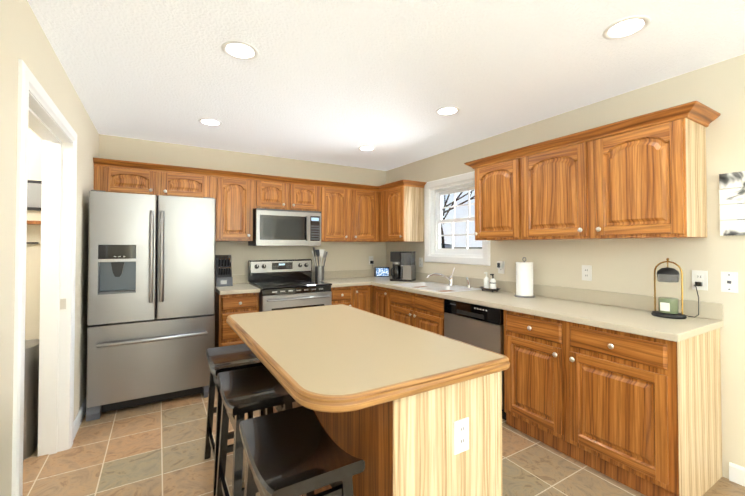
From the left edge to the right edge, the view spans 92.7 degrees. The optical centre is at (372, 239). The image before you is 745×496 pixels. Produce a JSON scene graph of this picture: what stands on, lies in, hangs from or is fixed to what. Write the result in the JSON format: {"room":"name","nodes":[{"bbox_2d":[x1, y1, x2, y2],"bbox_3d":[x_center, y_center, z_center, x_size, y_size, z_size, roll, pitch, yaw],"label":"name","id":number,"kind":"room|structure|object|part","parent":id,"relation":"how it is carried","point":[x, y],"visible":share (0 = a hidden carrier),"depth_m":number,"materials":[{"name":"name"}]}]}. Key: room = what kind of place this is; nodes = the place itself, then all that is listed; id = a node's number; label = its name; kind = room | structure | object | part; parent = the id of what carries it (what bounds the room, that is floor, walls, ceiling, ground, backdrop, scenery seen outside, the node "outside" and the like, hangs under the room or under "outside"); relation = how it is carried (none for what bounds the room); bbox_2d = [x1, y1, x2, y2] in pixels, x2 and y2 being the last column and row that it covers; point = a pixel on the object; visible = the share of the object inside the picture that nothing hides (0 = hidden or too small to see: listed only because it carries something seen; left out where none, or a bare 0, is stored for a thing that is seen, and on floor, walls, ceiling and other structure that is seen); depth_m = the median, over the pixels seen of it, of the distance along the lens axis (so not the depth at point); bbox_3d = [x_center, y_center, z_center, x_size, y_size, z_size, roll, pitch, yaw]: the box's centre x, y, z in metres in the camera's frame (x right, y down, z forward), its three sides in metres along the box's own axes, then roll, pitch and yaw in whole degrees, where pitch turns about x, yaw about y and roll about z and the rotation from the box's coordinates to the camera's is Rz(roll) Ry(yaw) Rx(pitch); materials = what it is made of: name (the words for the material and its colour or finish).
{"room":"kitchen","nodes":[
{"label":"kitchen","id":0,"kind":"room"},
{"bbox_2d":[25,127,41,339],"bbox_3d":[-2.866,0.170,2.283,1.260,2.440,0.100,1,-1,-31],"label":"wall","id":1,"kind":"structure","parent":0,"point":[32,304],"depth_m":2.51,"materials":[{"name":"beige paint"}]},
{"bbox_2d":[26,221,40,243],"bbox_3d":[-2.454,-0.041,2.416,0.400,0.285,0.100,1,-1,-31],"label":"shelf rack","id":2,"kind":"object","parent":1,"relation":"attached to","point":[34,222],"visible":0.1,"depth_m":2.45,"materials":[{"name":"brown wood"}]},
{"bbox_2d":[27,180,41,210],"bbox_3d":[-2.465,-0.312,2.459,0.340,0.210,0.021,1,-1,-31],"label":"framed picture","id":3,"kind":"object","parent":1,"relation":"attached to","point":[34,192],"depth_m":2.50,"materials":[{"name":"black"}]},
{"bbox_2d":[0,0,98,495],"bbox_3d":[-0.927,0.140,0.416,0.140,2.440,7.000,1,-1,-31],"label":"wall","id":4,"kind":"structure","parent":0,"point":[23,37],"depth_m":1.48,"materials":[{"name":"beige paint"}]},
{"bbox_2d":[11,59,76,495],"bbox_3d":[-1.827,0.318,1.925,0.164,2.132,1.144,1,-1,-31],"label":"door frame","id":5,"kind":"structure","parent":4,"relation":"attached to","point":[41,116],"depth_m":2.31,"materials":[{"name":"white"}]},
{"bbox_2d":[73,397,85,439],"bbox_3d":[-0.856,1.310,0.428,0.013,0.100,6.980,1,-1,-31],"label":"baseboard","id":6,"kind":"structure","parent":4,"relation":"attached to","point":[79,417],"depth_m":2.65,"materials":[{"name":"white"}]},
{"bbox_2d":[99,134,385,283],"bbox_3d":[-1.896,0.197,3.998,5.090,2.440,0.140,1,-1,-31],"label":"wall","id":7,"kind":"structure","parent":0,"point":[341,256],"depth_m":4.28,"materials":[{"name":"beige paint"}]},
{"bbox_2d":[93,161,160,199],"bbox_3d":[-2.371,-0.557,3.453,0.498,0.270,0.322,1,-1,-31],"label":"upper cabinet","id":8,"kind":"object","parent":7,"relation":"attached to","point":[109,176],"depth_m":3.32,"materials":[{"name":"brown wood"}]},
{"bbox_2d":[161,165,216,200],"bbox_3d":[-1.937,-0.552,3.714,0.515,0.270,0.322,1,-1,-31],"label":"upper cabinet","id":9,"kind":"object","parent":7,"relation":"attached to","point":[196,183],"depth_m":3.58,"materials":[{"name":"brown wood"}]},
{"bbox_2d":[216,173,256,240],"bbox_3d":[-1.554,-0.334,3.940,0.383,0.700,0.322,1,-1,-31],"label":"upper cabinet","id":10,"kind":"object","parent":7,"relation":"attached to","point":[236,201],"depth_m":3.81,"materials":[{"name":"brown wood"}]},
{"bbox_2d":[257,177,320,210],"bbox_3d":[-1.052,-0.509,4.245,0.790,0.340,0.322,1,-1,-31],"label":"upper cabinet","id":11,"kind":"object","parent":7,"relation":"attached to","point":[272,192],"depth_m":4.12,"materials":[{"name":"brown wood"}]},
{"bbox_2d":[248,208,320,245],"bbox_3d":[-1.021,-0.131,4.178,0.750,0.409,0.458,1,-1,-31],"label":"over-the-range microwave","id":12,"kind":"object","parent":11,"relation":"attached to","point":[276,227],"visible":1,"depth_m":4.00,"materials":[{"name":"silver metal"}]},
{"bbox_3d":[-0.754,-0.131,4.103,0.022,0.302,0.053,1,-1,-31],"label":"microwave handle","id":13,"kind":"part","parent":12,"relation":"part of","materials":[{"name":"silver metal"}]},
{"bbox_2d":[232,269,374,283],"bbox_3d":[-0.802,0.462,4.555,2.312,0.100,0.020,1,-1,-31],"label":"backsplash","id":14,"kind":"structure","parent":7,"relation":"attached to","point":[368,272],"depth_m":4.72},
{"bbox_2d":[321,181,352,240],"bbox_3d":[-0.538,-0.324,4.551,0.409,0.700,0.322,1,-1,-31],"label":"upper cabinet","id":15,"kind":"object","parent":7,"relation":"attached to","point":[336,200],"depth_m":4.42,"materials":[{"name":"brown wood"}]},
{"bbox_2d":[341,185,376,241],"bbox_3d":[-0.171,-0.321,4.771,0.446,0.700,0.322,1,-1,-31],"label":"upper cabinet","id":16,"kind":"object","parent":7,"relation":"attached to","point":[364,198],"depth_m":4.63,"materials":[{"name":"brown wood"}]},
{"bbox_2d":[369,256,373,266],"bbox_3d":[-0.011,0.324,5.023,0.072,0.178,0.041,1,-1,-31],"label":"outlet","id":17,"kind":"object","parent":7,"relation":"attached to","point":[371,261],"visible":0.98,"depth_m":5.02,"materials":[{"name":"white plastic"}]},
{"bbox_2d":[23,385,744,495],"bbox_3d":[-0.057,1.398,0.919,5.090,0.060,7.280,1,-1,-31],"label":"floor","id":18,"kind":"structure","parent":0,"point":[154,449],"depth_m":2.20,"materials":[{"name":"tile"}]},
{"bbox_2d":[23,339,38,459],"bbox_3d":[-2.376,1.031,2.201,0.424,0.715,0.306,1,-1,-31],"label":"trash can","id":19,"kind":"object","parent":18,"relation":"on","point":[31,398],"visible":0.44,"depth_m":2.29,"materials":[{"name":"silver metal"}]},
{"bbox_2d":[86,190,215,421],"bbox_3d":[-1.998,0.513,3.290,0.910,1.785,0.900,1,-1,-31],"label":"refrigerator","id":20,"kind":"object","parent":18,"relation":"on","point":[151,305],"visible":1,"depth_m":2.94,"materials":[{"name":"silver metal"}]},
{"bbox_2d":[204,344,265,495],"bbox_3d":[-0.830,1.044,2.163,0.304,0.688,0.454,1,-1,-31],"label":"stool","id":21,"kind":"object","parent":18,"relation":"on","point":[230,358],"visible":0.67,"depth_m":2.20,"materials":[{"name":"black paint"}]},
{"bbox_2d":[214,292,258,346],"bbox_3d":[-1.476,0.976,3.794,0.382,0.876,0.617,1,-1,-31],"label":"base cabinet","id":22,"kind":"object","parent":18,"relation":"on","point":[225,306],"depth_m":3.51,"materials":[{"name":"brown wood"}]},
{"bbox_2d":[215,284,259,295],"bbox_3d":[-1.468,0.519,3.789,0.382,0.038,0.645,1,-1,-31],"label":"countertop","id":23,"kind":"structure","parent":22,"relation":"on","point":[237,289],"depth_m":3.56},
{"bbox_2d":[215,255,232,286],"bbox_3d":[-1.625,0.333,3.875,0.160,0.335,0.237,1,-1,-31],"label":"knife block","id":24,"kind":"object","parent":23,"relation":"on","point":[223,273],"visible":0.98,"depth_m":3.82,"materials":[{"name":"grey plastic"}]},
{"bbox_2d":[216,365,294,495],"bbox_3d":[-0.568,1.037,1.726,0.304,0.688,0.454,1,-1,-31],"label":"stool","id":25,"kind":"object","parent":18,"relation":"on","point":[246,390],"visible":0.54,"depth_m":1.72,"materials":[{"name":"black paint"}]},
{"bbox_2d":[248,259,331,311],"bbox_3d":[-0.935,0.829,4.020,0.760,1.178,0.736,1,-1,-31],"label":"range","id":26,"kind":"object","parent":18,"relation":"on","point":[286,284],"visible":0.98,"depth_m":3.93,"materials":[{"name":"silver metal"}]},
{"bbox_3d":[-0.761,0.618,3.734,0.680,0.024,0.061,1,-1,-31],"label":"range handle","id":27,"kind":"part","parent":26,"relation":"part of","materials":[{"name":"silver metal"}]},
{"bbox_2d":[239,406,364,495],"bbox_3d":[-0.264,1.029,1.220,0.304,0.688,0.454,1,-1,-31],"label":"stool","id":28,"kind":"object","parent":18,"relation":"on","point":[297,451],"visible":1,"depth_m":1.20,"materials":[{"name":"black paint"}]},
{"bbox_2d":[331,284,365,310],"bbox_3d":[-0.410,0.987,4.434,0.550,0.876,0.617,1,-1,-31],"label":"base cabinet","id":29,"kind":"object","parent":18,"relation":"on","point":[353,297],"depth_m":4.20,"materials":[{"name":"brown wood"}]},
{"bbox_2d":[366,284,389,318],"bbox_3d":[0.323,0.984,4.304,0.673,0.876,0.401,1,-1,-31],"label":"base cabinet","id":30,"kind":"object","parent":18,"relation":"on","point":[377,297],"depth_m":4.19,"materials":[{"name":"brown wood"}]},
{"bbox_2d":[323,276,391,287],"bbox_3d":[-0.136,0.532,4.590,1.173,0.038,0.645,1,-1,-31],"label":"countertop","id":31,"kind":"structure","parent":30,"relation":"on","point":[343,281],"depth_m":4.44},
{"bbox_2d":[311,247,327,280],"bbox_3d":[-0.664,0.304,4.468,0.209,0.412,0.212,1,-1,-31],"label":"utensil crock","id":32,"kind":"object","parent":31,"relation":"on","point":[319,273],"visible":0.96,"depth_m":4.42,"materials":[{"name":"silver metal"}]},
{"bbox_2d":[374,267,388,276],"bbox_3d":[0.129,0.451,4.987,0.200,0.135,0.100,0,-1,-9],"label":"smart display","id":33,"kind":"object","parent":31,"relation":"on","point":[381,271],"visible":1,"depth_m":4.94,"materials":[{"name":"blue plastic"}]},
{"bbox_2d":[390,251,415,281],"bbox_3d":[0.372,0.328,4.407,0.270,0.362,0.257,0,-1,21],"label":"coffee maker","id":34,"kind":"object","parent":31,"relation":"on","point":[403,269],"visible":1,"depth_m":4.34,"materials":[{"name":"black plastic"}]},
{"bbox_2d":[273,376,501,495],"bbox_3d":[-0.068,0.948,1.869,0.521,0.870,1.402,1,-1,-31],"label":"kitchen island","id":35,"kind":"object","parent":18,"relation":"on","point":[400,408],"depth_m":1.27,"materials":[{"name":"beige wood"}]},
{"bbox_2d":[226,304,509,423],"bbox_3d":[-0.189,0.490,1.817,0.836,0.046,1.498,1,-1,-31],"label":"island countertop","id":36,"kind":"structure","parent":35,"relation":"on","point":[337,361],"depth_m":1.40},
{"bbox_2d":[390,288,481,335],"bbox_3d":[0.681,0.976,3.762,0.617,0.876,0.898,1,-1,-31],"label":"base cabinet","id":37,"kind":"object","parent":18,"relation":"on","point":[422,312],"depth_m":3.54,"materials":[{"name":"brown wood"}]},
{"bbox_2d":[444,299,505,419],"bbox_3d":[1.065,0.967,3.101,0.606,0.872,0.623,1,-1,-31],"label":"dishwasher","id":38,"kind":"object","parent":18,"relation":"on","point":[480,326],"visible":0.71,"depth_m":2.88,"materials":[{"name":"silver metal"}]},
{"bbox_2d":[498,308,561,451],"bbox_3d":[1.364,0.958,2.626,0.617,0.876,0.485,1,-1,-31],"label":"base cabinet","id":39,"kind":"object","parent":18,"relation":"on","point":[532,344],"depth_m":2.45,"materials":[{"name":"brown wood"}]},
{"bbox_2d":[562,320,721,495],"bbox_3d":[1.637,0.950,2.173,0.617,0.876,0.572,1,-1,-31],"label":"base cabinet","id":40,"kind":"object","parent":18,"relation":"on","point":[624,388],"depth_m":1.96,"materials":[{"name":"brown wood"}]},
{"bbox_2d":[370,280,723,343],"bbox_3d":[1.018,0.509,3.182,0.646,0.038,2.958,1,-1,-31],"label":"countertop","id":41,"kind":"structure","parent":40,"relation":"on","point":[636,321],"depth_m":2.33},
{"bbox_2d":[402,280,477,291],"bbox_3d":[0.670,0.588,3.760,0.550,0.185,0.840,1,-1,-31],"label":"sink","id":42,"kind":"object","parent":41,"relation":"in","point":[421,283],"depth_m":3.76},
{"bbox_2d":[426,268,454,283],"bbox_3d":[0.745,0.402,3.829,0.364,0.190,0.097,1,-1,-31],"label":"faucet","id":43,"kind":"object","parent":41,"relation":"on","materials":[{"name":"silver metal"}]},
{"bbox_2d":[466,277,473,287],"bbox_3d":[0.985,0.439,3.649,0.058,0.110,0.040,1,-1,-31],"label":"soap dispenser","id":44,"kind":"object","parent":41,"relation":"on","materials":[{"name":"silver metal"}]},
{"bbox_2d":[480,272,499,291],"bbox_3d":[1.116,0.404,3.390,0.124,0.178,0.236,1,-1,-31],"label":"soap tray","id":45,"kind":"object","parent":41,"relation":"on","point":[489,285],"visible":1,"depth_m":3.35,"materials":[{"name":"grey"}]},
{"bbox_2d":[514,257,534,297],"bbox_3d":[1.304,0.318,3.050,0.168,0.338,0.168,1,-1,-31],"label":"paper towel holder","id":46,"kind":"object","parent":41,"relation":"on","point":[524,279],"visible":1,"depth_m":2.99,"materials":[{"name":"white paper"}]},
{"bbox_2d":[651,258,698,318],"bbox_3d":[1.853,0.293,2.192,0.198,0.360,0.198,1,-1,-31],"label":"lamp","id":47,"kind":"object","parent":41,"relation":"on","point":[668,307],"visible":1,"depth_m":2.15,"materials":[{"name":"black"}]},
{"bbox_2d":[27,0,744,170],"bbox_3d":[-0.057,-1.102,0.959,5.090,0.060,7.280,1,-1,-31],"label":"ceiling","id":48,"kind":"structure","parent":0,"point":[338,82],"depth_m":2.14,"materials":[{"name":"white paint"}]},
{"bbox_2d":[198,118,221,125],"bbox_3d":[-1.428,-1.034,3.132,0.196,0.010,0.196,1,-1,-31],"label":"recessed light","id":49,"kind":"object","parent":48,"relation":"in","point":[209,122],"visible":1,"depth_m":3.13,"materials":[{"name":"white"}]},
{"bbox_2d":[221,41,258,59],"bbox_3d":[-0.738,-1.052,1.984,0.196,0.010,0.196,1,-1,-31],"label":"recessed light","id":50,"kind":"object","parent":48,"relation":"in","point":[240,50],"visible":1,"depth_m":1.98,"materials":[{"name":"white"}]},
{"bbox_2d":[358,146,375,150],"bbox_3d":[-0.064,-1.020,3.987,0.196,0.010,0.196,1,-1,-31],"label":"recessed light","id":51,"kind":"object","parent":48,"relation":"in","point":[366,148],"visible":1,"depth_m":3.98,"materials":[{"name":"white"}]},
{"bbox_2d":[435,106,459,115],"bbox_3d":[0.606,-1.038,2.873,0.196,0.010,0.196,1,-1,-31],"label":"recessed light","id":52,"kind":"object","parent":48,"relation":"in","point":[447,110],"visible":1,"depth_m":2.87,"materials":[{"name":"white"}]},
{"bbox_2d":[602,15,650,39],"bbox_3d":[1.266,-1.056,1.777,0.196,0.010,0.196,1,-1,-31],"label":"recessed light","id":53,"kind":"object","parent":48,"relation":"in","point":[626,27],"visible":1,"depth_m":1.77,"materials":[{"name":"white"}]},
{"bbox_2d":[386,54,744,478],"bbox_3d":[2.064,0.169,2.214,0.140,2.440,7.000,1,-1,-31],"label":"wall","id":54,"kind":"structure","parent":0,"point":[628,266],"depth_m":2.37,"materials":[{"name":"beige paint"}]},
{"bbox_2d":[385,181,424,240],"bbox_3d":[0.410,-0.325,4.522,0.322,0.700,0.373,1,-1,-31],"label":"upper cabinet","id":55,"kind":"object","parent":54,"relation":"attached to","point":[388,212],"depth_m":4.38,"materials":[{"name":"brown wood"}]},
{"bbox_2d":[419,257,422,266],"bbox_3d":[0.609,0.285,4.488,0.008,0.118,0.072,1,-1,-31],"label":"electrical outlet","id":56,"kind":"object","parent":54,"relation":"attached to","point":[420,262],"visible":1,"depth_m":4.49,"materials":[{"name":"white plastic"}]},
{"bbox_2d":[424,171,490,265],"bbox_3d":[0.967,-0.222,4.023,0.154,0.984,1.014,1,-1,-31],"label":"window","id":57,"kind":"structure","parent":54,"relation":"in","point":[430,187],"depth_m":4.15,"materials":[{"name":"white"}]},
{"bbox_2d":[472,156,511,240],"bbox_3d":[1.230,-0.346,3.158,0.322,0.700,0.582,1,-1,-31],"label":"upper cabinet","id":58,"kind":"object","parent":54,"relation":"attached to","point":[493,221],"depth_m":3.14,"materials":[{"name":"brown wood"}]},
{"bbox_2d":[497,261,504,273],"bbox_3d":[1.228,0.268,3.425,0.042,0.119,0.072,1,-1,-31],"label":"electrical outlet","id":59,"kind":"object","parent":54,"relation":"attached to","point":[501,266],"visible":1,"depth_m":3.41,"materials":[{"name":"white plastic"}]},
{"bbox_2d":[389,269,722,319],"bbox_3d":[1.120,0.447,3.621,0.020,0.100,3.603,1,-1,-31],"label":"backsplash","id":60,"kind":"structure","parent":54,"relation":"attached to","point":[712,310],"depth_m":2.62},
{"bbox_2d":[582,265,591,280],"bbox_3d":[1.655,0.257,2.748,0.008,0.118,0.072,1,-1,-31],"label":"electrical outlet","id":61,"kind":"object","parent":54,"relation":"attached to","point":[586,272],"visible":1,"depth_m":2.74,"materials":[{"name":"white plastic"}]},
{"bbox_2d":[508,108,711,239],"bbox_3d":[1.593,-0.356,2.553,0.322,0.700,1.130,1,-1,-31],"label":"upper cabinet","id":62,"kind":"object","parent":54,"relation":"attached to","point":[641,176],"depth_m":2.28,"materials":[{"name":"brown wood"}]},
{"bbox_2d":[692,270,707,290],"bbox_3d":[1.991,0.248,2.169,0.030,0.118,0.072,1,-1,-31],"label":"electrical outlet","id":63,"kind":"object","parent":54,"relation":"attached to","point":[699,280],"visible":1,"depth_m":2.17,"materials":[{"name":"white plastic"}]},
{"bbox_2d":[721,272,737,292],"bbox_3d":[2.069,0.246,2.061,0.008,0.118,0.072,1,-1,-31],"label":"jack","id":64,"kind":"object","parent":54,"relation":"attached to","point":[729,281],"visible":1,"depth_m":2.06,"materials":[{"name":"white plastic"}]},
{"bbox_2d":[719,171,744,235],"bbox_3d":[2.180,-0.207,1.869,0.020,0.361,0.520,1,-1,-31],"label":"art","id":65,"kind":"object","parent":54,"relation":"attached to","point":[732,216],"visible":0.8,"depth_m":2.04,"materials":[{"name":"white paper"}]},
{"bbox_2d":[729,462,744,486],"bbox_3d":[2.932,1.313,0.605,0.013,0.100,3.380,1,-1,-31],"label":"baseboard","id":66,"kind":"structure","parent":54,"relation":"attached to","point":[737,474],"depth_m":2.02,"materials":[{"name":"white"}]},
{"label":"outside","id":67,"kind":"structure","parent":0,"visible":0},
{"bbox_2d":[453,247,481,248],"bbox_3d":[145.980,4.696,151.099,399.700,0.050,500.000,1,-1,-31],"label":"lawn","id":68,"kind":"structure","parent":67,"point":[468,248],"depth_m":253.96,"materials":[{"name":"white"}]},
{"bbox_2d":[441,190,474,247],"bbox_3d":[5.246,-6.348,30.993,22.598,18.228,20.362,1,-1,-31],"label":"tree","id":69,"kind":"object","parent":68,"relation":"on","point":[444,212],"depth_m":30.46,"materials":[{"name":"grey plant"}]}
]}

